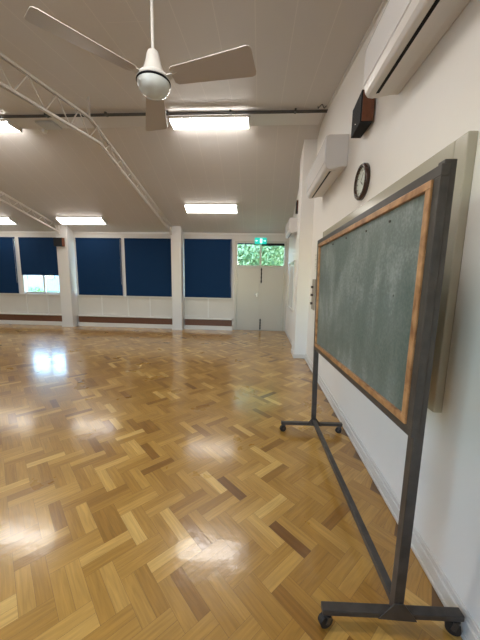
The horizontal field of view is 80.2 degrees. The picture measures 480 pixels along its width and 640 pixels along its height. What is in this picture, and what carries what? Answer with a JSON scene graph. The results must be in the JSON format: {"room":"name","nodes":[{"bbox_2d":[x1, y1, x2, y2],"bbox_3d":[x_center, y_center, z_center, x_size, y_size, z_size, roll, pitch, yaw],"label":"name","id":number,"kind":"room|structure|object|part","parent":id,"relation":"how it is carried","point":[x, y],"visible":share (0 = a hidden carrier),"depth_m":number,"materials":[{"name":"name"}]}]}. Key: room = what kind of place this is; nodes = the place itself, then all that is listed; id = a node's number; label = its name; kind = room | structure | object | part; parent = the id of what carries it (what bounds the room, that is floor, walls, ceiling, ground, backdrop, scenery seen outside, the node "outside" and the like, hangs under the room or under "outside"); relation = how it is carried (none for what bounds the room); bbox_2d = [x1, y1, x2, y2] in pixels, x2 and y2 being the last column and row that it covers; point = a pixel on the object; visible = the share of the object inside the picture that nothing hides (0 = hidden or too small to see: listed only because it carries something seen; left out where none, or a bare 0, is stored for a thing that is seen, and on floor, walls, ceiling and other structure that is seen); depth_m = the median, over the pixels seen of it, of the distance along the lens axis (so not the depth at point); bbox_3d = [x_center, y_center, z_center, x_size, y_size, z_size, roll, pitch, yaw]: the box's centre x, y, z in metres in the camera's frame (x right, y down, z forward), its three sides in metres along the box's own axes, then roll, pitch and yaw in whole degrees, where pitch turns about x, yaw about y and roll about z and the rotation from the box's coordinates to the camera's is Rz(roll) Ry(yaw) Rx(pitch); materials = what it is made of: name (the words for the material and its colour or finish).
{"room":"community hall","nodes":[
{"label":"community hall","id":0,"kind":"room"},
{"bbox_2d":[0,233,288,330],"bbox_3d":[-5.456,-1.302,8.900,13.770,2.915,0.220,2,9,3],"label":"wall","id":1,"kind":"structure","parent":0,"point":[9,303],"depth_m":8.71,"materials":[{"name":"white paint"}]},
{"bbox_2d":[0,237,18,292],"bbox_3d":[-7.560,-1.694,8.819,1.360,1.707,0.048,2,9,3],"label":"roller blind","id":2,"kind":"object","parent":1,"relation":"attached to","point":[8,268],"visible":1,"depth_m":8.79,"materials":[{"name":"blue fabric"}]},
{"bbox_2d":[0,237,59,313],"bbox_3d":[-6.852,-1.375,8.903,2.940,2.350,0.170,2,9,3],"label":"trim","id":3,"kind":"structure","parent":1,"relation":"attached to","point":[22,279],"depth_m":8.87,"materials":[{"name":"white"}]},
{"bbox_2d":[18,237,58,275],"bbox_3d":[-6.100,-1.825,8.706,1.280,1.364,0.048,2,9,3],"label":"roller blind","id":4,"kind":"object","parent":1,"relation":"attached to","point":[38,255],"visible":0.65,"depth_m":8.68,"materials":[{"name":"blue fabric"}]},
{"bbox_2d":[27,275,59,293],"bbox_3d":[-6.843,-1.700,8.909,2.900,1.710,0.060,2,9,3],"label":"window","id":5,"kind":"structure","parent":1,"relation":"in","point":[44,276],"depth_m":8.95,"materials":[{"name":"white"}]},
{"bbox_2d":[75,238,122,295],"bbox_3d":[-4.252,-1.606,8.620,1.390,1.707,0.048,2,9,3],"label":"roller blind","id":6,"kind":"object","parent":1,"relation":"attached to","point":[99,265],"visible":1,"depth_m":8.61,"materials":[{"name":"blue fabric"}]},
{"bbox_2d":[77,238,171,315],"bbox_3d":[-3.489,-1.286,8.700,3.040,2.350,0.170,2,9,3],"label":"trim","id":7,"kind":"structure","parent":1,"relation":"attached to","point":[122,239],"depth_m":8.67,"materials":[{"name":"white"}]},
{"bbox_2d":[0,231,284,234],"bbox_3d":[-5.449,-2.642,8.582,13.750,0.050,0.028,2,9,3],"label":"trim","id":8,"kind":"structure","parent":1,"relation":"attached to","point":[0,231],"depth_m":8.41,"materials":[{"name":"white"}]},
{"bbox_2d":[124,238,171,296],"bbox_3d":[-2.716,-1.565,8.527,1.470,1.707,0.048,2,9,3],"label":"roller blind","id":9,"kind":"object","parent":1,"relation":"attached to","point":[147,260],"visible":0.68,"depth_m":8.52,"materials":[{"name":"blue fabric"}]},
{"bbox_2d":[184,297,231,317],"bbox_3d":[-0.961,-0.369,8.650,1.460,0.640,0.120,2,9,3],"label":"trim","id":10,"kind":"structure","parent":1,"relation":"attached to","point":[184,297],"depth_m":8.56,"materials":[{"name":"white"}]},
{"bbox_2d":[184,239,231,297],"bbox_3d":[-0.949,-1.518,8.420,1.390,1.707,0.048,2,9,3],"label":"roller blind","id":11,"kind":"object","parent":1,"relation":"attached to","point":[207,261],"visible":1,"depth_m":8.41,"materials":[{"name":"blue fabric"}]},
{"bbox_2d":[231,239,232,297],"bbox_3d":[-0.936,-1.542,8.553,1.420,1.710,0.060,2,9,3],"label":"window","id":12,"kind":"structure","parent":1,"relation":"in","point":[232,239],"depth_m":8.50,"materials":[{"name":"white"}]},
{"bbox_2d":[234,241,286,330],"bbox_3d":[0.590,-0.991,8.498,1.500,2.630,0.219,2,9,3],"label":"door","id":13,"kind":"structure","parent":1,"relation":"in","point":[259,291],"depth_m":8.48,"materials":[{"name":"beige paint"}]},
{"bbox_2d":[255,237,266,243],"bbox_3d":[0.596,-2.285,8.194,0.340,0.190,0.112,2,9,3],"label":"exit sign","id":14,"kind":"object","parent":1,"relation":"attached to","point":[260,240],"visible":1,"depth_m":8.15,"materials":[{"name":"teal plastic"}]},
{"bbox_2d":[0,0,382,232],"bbox_3d":[-5.668,-2.645,3.751,14.295,1.564,9.970,2,9,3],"label":"ceiling","id":15,"kind":"structure","parent":0,"point":[302,50],"depth_m":4.26,"materials":[{"name":"white paint"}]},
{"bbox_2d":[0,217,17,224],"bbox_3d":[-7.053,-2.818,8.091,1.320,0.180,0.301,2,9,3],"label":"ceiling light","id":16,"kind":"object","parent":15,"relation":"attached to","point":[3,220],"visible":1,"depth_m":8.02,"materials":[{"name":"white plastic"}]},
{"bbox_2d":[0,218,14,223],"bbox_3d":[-7.053,-2.804,8.088,1.276,0.047,0.280,2,-14,3],"label":"diffuser","id":17,"kind":"object","parent":16,"relation":"attached to","point":[2,220],"depth_m":8.03,"materials":[{"name":"white plastic"}]},
{"bbox_2d":[0,119,22,132],"bbox_3d":[-4.568,-3.392,5.002,1.320,0.075,0.300,2,9,3],"label":"ceiling light","id":18,"kind":"object","parent":15,"relation":"attached to","point":[6,125],"visible":1,"depth_m":4.94,"materials":[{"name":"white plastic"}]},
{"bbox_2d":[0,121,19,131],"bbox_3d":[-4.569,-3.378,5.004,1.276,0.047,0.280,2,9,3],"label":"diffuser","id":19,"kind":"object","parent":18,"relation":"attached to","point":[5,126],"depth_m":4.94,"materials":[{"name":"white plastic"}]},
{"bbox_2d":[35,120,61,129],"bbox_3d":[-3.324,-3.384,4.948,0.310,0.040,0.250,2,9,3],"label":"junction box","id":20,"kind":"object","parent":15,"relation":"attached to","point":[45,124],"visible":1,"depth_m":4.92,"materials":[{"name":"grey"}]},
{"bbox_2d":[55,216,107,224],"bbox_3d":[-4.390,-2.752,7.909,1.320,0.180,0.301,2,9,3],"label":"ceiling light","id":21,"kind":"object","parent":15,"relation":"attached to","point":[63,220],"visible":1,"depth_m":7.83,"materials":[{"name":"white plastic"}]},
{"bbox_3d":[-4.389,-2.775,7.915,1.300,0.028,0.300,2,-14,3],"label":"casing","id":22,"kind":"part","parent":21,"relation":"part of","materials":[{"name":"white plastic"}]},
{"bbox_2d":[24,0,255,130],"bbox_3d":[-0.475,-2.067,1.958,1.188,0.940,1.362,3,9,15],"label":"ceiling fan","id":23,"kind":"object","parent":15,"relation":"hanging from","point":[152,81],"visible":1,"depth_m":1.94,"materials":[{"name":"white metal"}]},
{"bbox_3d":[-0.940,-1.688,1.741,0.590,0.054,0.204,-7,12,-44],"label":"blade","id":24,"kind":"part","parent":23,"relation":"part of","materials":[{"name":"white metal"}]},
{"bbox_3d":[-0.614,-2.206,1.977,0.021,0.636,0.021,3,9,15],"label":"rod","id":25,"kind":"part","parent":23,"relation":"part of","materials":[{"name":"white metal"}]},
{"bbox_3d":[-0.623,-1.656,2.061,0.233,0.091,0.233,3,9,15],"label":"globe","id":26,"kind":"part","parent":23,"relation":"part of","materials":[{"name":"white glass"}]},
{"bbox_3d":[-0.732,-1.796,2.475,0.204,0.054,0.590,-1,9,-14],"label":"blade","id":27,"kind":"part","parent":23,"relation":"part of","materials":[{"name":"white metal"}]},
{"bbox_3d":[-0.193,-1.704,1.932,0.590,0.054,0.204,3,9,15],"label":"blade","id":28,"kind":"part","parent":23,"relation":"part of","materials":[{"name":"white metal"}]},
{"bbox_2d":[0,113,322,128],"bbox_3d":[-5.594,-3.464,5.029,13.845,0.020,0.405,2,9,3],"label":"trim","id":29,"kind":"structure","parent":15,"relation":"attached to","point":[298,118],"depth_m":4.78,"materials":[{"name":"white paint"}]},
{"bbox_2d":[0,108,327,117],"bbox_3d":[-5.592,-3.386,4.770,13.885,0.040,0.080,2,9,3],"label":"conduit pipe","id":30,"kind":"object","parent":15,"relation":"attached to","point":[230,112],"visible":0.96,"depth_m":4.49,"materials":[{"name":"grey metal"}]},
{"bbox_2d":[169,115,249,130],"bbox_3d":[-0.497,-3.283,4.756,1.320,0.075,0.300,2,9,3],"label":"ceiling light","id":31,"kind":"object","parent":15,"relation":"attached to","point":[185,122],"visible":1,"depth_m":4.67,"materials":[{"name":"white plastic"}]},
{"bbox_2d":[170,118,248,128],"bbox_3d":[-0.497,-3.270,4.758,1.276,0.047,0.280,2,9,3],"label":"diffuser","id":32,"kind":"object","parent":31,"relation":"attached to","point":[176,123],"depth_m":4.69,"materials":[{"name":"white plastic"}]},
{"bbox_3d":[-0.497,-3.307,4.753,1.300,0.028,0.300,2,9,3],"label":"casing","id":33,"kind":"part","parent":31,"relation":"part of","materials":[{"name":"white metal"}]},
{"bbox_2d":[184,204,237,213],"bbox_3d":[-0.717,-2.788,7.151,1.320,0.180,0.301,2,9,3],"label":"ceiling light","id":34,"kind":"object","parent":15,"relation":"attached to","point":[190,208],"visible":1,"depth_m":7.07,"materials":[{"name":"white plastic"}]},
{"bbox_3d":[-0.716,-2.811,7.156,1.300,0.028,0.300,2,-14,3],"label":"casing","id":35,"kind":"part","parent":34,"relation":"part of","materials":[{"name":"white metal"}]},
{"bbox_2d":[0,324,462,639],"bbox_3d":[-5.730,0.940,4.311,13.935,0.150,9.640,2,9,3],"label":"floor","id":36,"kind":"structure","parent":0,"point":[152,487],"depth_m":2.08,"materials":[{"name":"brown wood"}]},
{"bbox_2d":[0,312,61,324],"bbox_3d":[-6.882,-0.041,8.990,2.900,0.345,0.160,2,9,3],"label":"heater casing","id":37,"kind":"object","parent":36,"relation":"on","point":[5,318],"visible":0.81,"depth_m":8.93,"materials":[{"name":"white"}]},
{"bbox_2d":[0,312,61,315],"bbox_3d":[-6.880,-0.197,8.966,2.900,0.030,0.160,2,9,3],"label":"shelf","id":38,"kind":"object","parent":37,"relation":"attached to","point":[1,313],"depth_m":8.92,"materials":[{"name":"white wood"}]},
{"bbox_2d":[0,314,61,321],"bbox_3d":[-6.890,-0.090,9.009,2.860,0.195,0.108,2,9,3],"label":"grille","id":39,"kind":"object","parent":37,"relation":"attached to","point":[3,317],"depth_m":8.93,"materials":[{"name":"brown wood"}]},
{"bbox_2d":[55,225,78,326],"bbox_3d":[-5.208,-1.289,8.607,0.364,2.985,0.332,2,9,3],"label":"column","id":40,"kind":"structure","parent":36,"relation":"on","point":[66,264],"depth_m":8.52,"materials":[{"name":"white paint"}]},
{"bbox_2d":[0,191,59,233],"bbox_3d":[-5.525,-2.497,3.654,0.060,1.369,9.355,2,9,3],"label":"roof truss","id":41,"kind":"object","parent":40,"relation":"on","point":[57,226],"visible":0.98,"depth_m":7.18,"materials":[{"name":"white metal"}]},
{"bbox_2d":[53,238,64,246],"bbox_3d":[-5.229,-2.252,8.238,0.263,0.240,0.136,2,9,3],"label":"speaker","id":42,"kind":"object","parent":40,"relation":"attached to","point":[59,242],"visible":1,"depth_m":8.18},
{"bbox_2d":[77,314,172,328],"bbox_3d":[-3.519,0.049,8.787,3.000,0.345,0.160,2,9,3],"label":"heater casing","id":43,"kind":"object","parent":36,"relation":"on","point":[84,320],"visible":0.93,"depth_m":8.75,"materials":[{"name":"white"}]},
{"bbox_2d":[77,314,171,318],"bbox_3d":[-3.517,-0.107,8.763,3.000,0.030,0.160,2,9,3],"label":"shelf","id":44,"kind":"object","parent":43,"relation":"attached to","point":[80,316],"depth_m":8.74,"materials":[{"name":"white"}]},
{"bbox_2d":[79,316,171,324],"bbox_3d":[-3.527,0.000,8.806,2.960,0.195,0.108,2,9,3],"label":"grille","id":45,"kind":"object","parent":43,"relation":"attached to","point":[96,320],"depth_m":8.75,"materials":[{"name":"brown wood"}]},
{"bbox_2d":[171,226,184,329],"bbox_3d":[-1.831,-1.199,8.403,0.314,2.985,0.332,2,9,3],"label":"column","id":46,"kind":"structure","parent":36,"relation":"on","point":[177,237],"depth_m":8.28,"materials":[{"name":"white paint"}]},
{"bbox_2d":[0,52,171,234],"bbox_3d":[-2.232,-2.409,3.455,0.060,1.369,9.355,2,9,3],"label":"roof truss","id":47,"kind":"object","parent":46,"relation":"on","point":[3,57],"visible":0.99,"depth_m":3.82,"materials":[{"name":"white metal"}]},
{"bbox_2d":[184,317,232,329],"bbox_3d":[-0.955,0.117,8.632,1.460,0.345,0.160,2,9,3],"label":"heater casing","id":48,"kind":"object","parent":36,"relation":"on","point":[190,322],"visible":1,"depth_m":8.60,"materials":[{"name":"white"}]},
{"bbox_2d":[184,317,232,319],"bbox_3d":[-0.952,-0.039,8.608,1.460,0.030,0.160,2,9,3],"label":"shelf","id":49,"kind":"object","parent":48,"relation":"attached to","point":[186,318],"depth_m":8.57,"materials":[{"name":"white"}]},
{"bbox_2d":[185,319,231,325],"bbox_3d":[-0.963,0.069,8.651,1.420,0.195,0.108,2,9,3],"label":"grille","id":50,"kind":"object","parent":48,"relation":"attached to","point":[188,322],"depth_m":8.60,"materials":[{"name":"brown wood"}]},
{"bbox_2d":[280,159,464,636],"bbox_3d":[0.731,0.304,2.004,0.648,2.022,1.758,1,9,2],"label":"chalkboard","id":51,"kind":"object","parent":36,"relation":"on","point":[379,274],"visible":1,"depth_m":1.30,"materials":[{"name":"paint"}]},
{"bbox_3d":[0.765,0.161,2.843,0.082,1.856,0.045,2,9,3],"label":"post","id":52,"kind":"part","parent":51,"relation":"part of","materials":[{"name":"paint"}]},
{"bbox_3d":[0.721,-0.128,1.918,0.052,1.020,1.636,1,9,2],"label":"wooden frame","id":53,"kind":"part","parent":51,"relation":"part of","materials":[{"name":"orange wood"}]},
{"bbox_3d":[0.726,-0.127,1.910,0.050,1.102,1.701,1,9,2],"label":"frame","id":54,"kind":"part","parent":51,"relation":"part of","materials":[{"name":"paint"}]},
{"bbox_3d":[0.727,0.382,1.161,0.046,1.922,0.042,2,9,3],"label":"post","id":55,"kind":"part","parent":51,"relation":"part of","materials":[{"name":"paint"}]},
{"bbox_2d":[285,0,479,628],"bbox_3d":[1.223,-1.030,3.576,0.435,4.205,10.020,2,9,3],"label":"wall","id":56,"kind":"structure","parent":0,"point":[440,103],"depth_m":1.64,"materials":[{"name":"beige paint"}]},
{"bbox_2d":[287,260,295,311],"bbox_3d":[1.297,-0.873,7.233,0.030,1.200,1.200,2,9,3],"label":"framed board","id":57,"kind":"object","parent":56,"relation":"attached to","point":[291,276],"visible":0.9,"depth_m":7.15,"materials":[{"name":"white"}]},
{"bbox_3d":[1.306,-0.873,7.232,0.012,1.100,1.100,2,9,3],"label":"panel","id":58,"kind":"part","parent":57,"relation":"part of","materials":[{"name":"white"}]},
{"bbox_2d":[285,218,297,237],"bbox_3d":[1.209,-2.141,6.693,0.208,0.333,0.900,2,9,3],"label":"air conditioner","id":59,"kind":"object","parent":56,"relation":"attached to","point":[291,226],"visible":0.94,"depth_m":6.27,"materials":[{"name":"white plastic"}]},
{"bbox_3d":[1.115,-2.183,6.693,0.017,0.238,0.892,2,9,3],"label":"panel","id":60,"kind":"part","parent":59,"relation":"part of","materials":[{"name":"white plastic"}]},
{"bbox_2d":[285,329,304,358],"bbox_3d":[1.290,0.513,7.150,0.251,0.085,2.916,2,9,3],"label":"baseboard","id":61,"kind":"object","parent":56,"relation":"attached to","point":[292,353],"visible":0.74,"depth_m":5.72,"materials":[{"name":"white"}]},
{"bbox_2d":[310,279,315,309],"bbox_3d":[1.291,-0.455,5.077,0.050,0.540,0.280,2,9,3],"label":"light switch panel","id":62,"kind":"object","parent":56,"relation":"attached to","point":[313,286],"visible":0.98,"depth_m":5.05,"materials":[{"name":"beige"}]},
{"bbox_2d":[314,252,316,271],"bbox_3d":[1.321,-1.001,4.947,0.004,0.340,0.270,2,9,3],"label":"paper notice","id":63,"kind":"object","parent":56,"relation":"attached to","point":[315,262],"visible":0.7,"depth_m":4.98,"materials":[{"name":"white paper"}]},
{"bbox_2d":[307,134,348,198],"bbox_3d":[1.156,-2.034,3.916,0.263,0.383,1.280,2,9,3],"label":"air conditioner","id":64,"kind":"object","parent":56,"relation":"attached to","point":[330,162],"visible":1,"depth_m":3.39,"materials":[{"name":"white plastic"}]},
{"bbox_3d":[1.035,-2.076,3.917,0.019,0.288,1.272,2,9,3],"label":"panel","id":65,"kind":"part","parent":64,"relation":"part of","materials":[{"name":"white plastic"}]},
{"bbox_2d":[326,0,386,108],"bbox_3d":[1.141,-2.388,1.517,0.024,0.860,5.953,2,9,3],"label":"trim","id":66,"kind":"structure","parent":56,"relation":"attached to","point":[383,3],"depth_m":2.91,"materials":[{"name":"white"}]},
{"bbox_2d":[354,163,369,200],"bbox_3d":[1.177,-1.337,2.763,0.045,0.330,0.330,2,9,3],"label":"wall clock","id":67,"kind":"object","parent":56,"relation":"attached to","point":[362,178],"visible":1,"depth_m":2.74,"materials":[{"name":"brown"}]},
{"bbox_2d":[351,89,374,137],"bbox_3d":[1.142,-1.908,2.660,0.134,0.256,0.322,2,9,3],"label":"wall speaker","id":68,"kind":"object","parent":56,"relation":"attached to","point":[363,111],"visible":0.95,"depth_m":2.54,"materials":[{"name":"brown wood"}]},
{"bbox_3d":[1.130,-1.784,2.674,0.112,0.005,0.308,2,9,3],"label":"panel","id":69,"kind":"part","parent":68,"relation":"part of","materials":[{"name":"black plastic"}]},
{"bbox_2d":[304,354,479,639],"bbox_3d":[1.094,1.212,2.420,0.034,0.115,6.654,2,9,3],"label":"baseboard","id":70,"kind":"structure","parent":56,"relation":"attached to","point":[444,589],"depth_m":1.69,"materials":[{"name":"white"}]},
{"bbox_2d":[323,131,478,412],"bbox_3d":[1.152,-0.412,2.899,0.063,1.385,3.010,2,9,3],"label":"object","id":71,"kind":"object","parent":56,"relation":"attached to","point":[463,149],"visible":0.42,"depth_m":1.44,"materials":[{"name":"beige wood"}]},
{"bbox_3d":[1.172,-1.050,2.801,0.045,0.095,2.820,2,9,3],"label":"frame","id":72,"kind":"part","parent":71,"relation":"part of","materials":[{"name":"beige"}]},
{"bbox_3d":[1.068,-0.195,1.460,0.045,1.385,0.095,2,9,3],"label":"frame","id":73,"kind":"part","parent":71,"relation":"part of","materials":[{"name":"beige wood"}]},
{"bbox_2d":[363,0,470,98],"bbox_3d":[1.005,-1.732,1.544,0.263,0.365,1.090,2,9,3],"label":"air conditioner","id":74,"kind":"object","parent":56,"relation":"attached to","point":[406,32],"visible":1,"depth_m":1.66,"materials":[{"name":"white plastic"}]},
{"bbox_3d":[0.884,-1.773,1.546,0.019,0.270,1.082,2,9,3],"label":"panel","id":75,"kind":"part","parent":74,"relation":"part of","materials":[{"name":"white plastic"}]},
{"label":"outside","id":76,"kind":"structure","parent":0,"visible":0},
{"bbox_3d":[-7.189,-4.991,44.713,100.000,0.100,71.180,2,9,3],"label":"ground","id":77,"kind":"structure","parent":76,"visible":0},
{"bbox_2d":[28,286,48,291],"bbox_3d":[-9.419,-0.866,12.943,2.366,1.356,1.559,2,9,3],"label":"shrub","id":78,"kind":"object","parent":77,"relation":"on","point":[31,288],"visible":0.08,"depth_m":12.83,"materials":[{"name":"green plant"}]},
{"bbox_2d":[27,275,59,290],"bbox_3d":[-21.839,-6.213,33.910,21.000,5.050,9.000,2,9,3],"label":"sky","id":79,"kind":"structure","parent":77,"relation":"on","point":[52,281],"depth_m":30.13,"materials":[{"name":"grey"}]},
{"bbox_2d":[238,244,283,265],"bbox_3d":[1.222,-3.001,13.054,5.930,5.762,5.571,2,9,3],"label":"leafy tree","id":80,"kind":"object","parent":77,"relation":"on","point":[248,254],"visible":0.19,"depth_m":11.30,"materials":[{"name":"green plant"}]}
]}

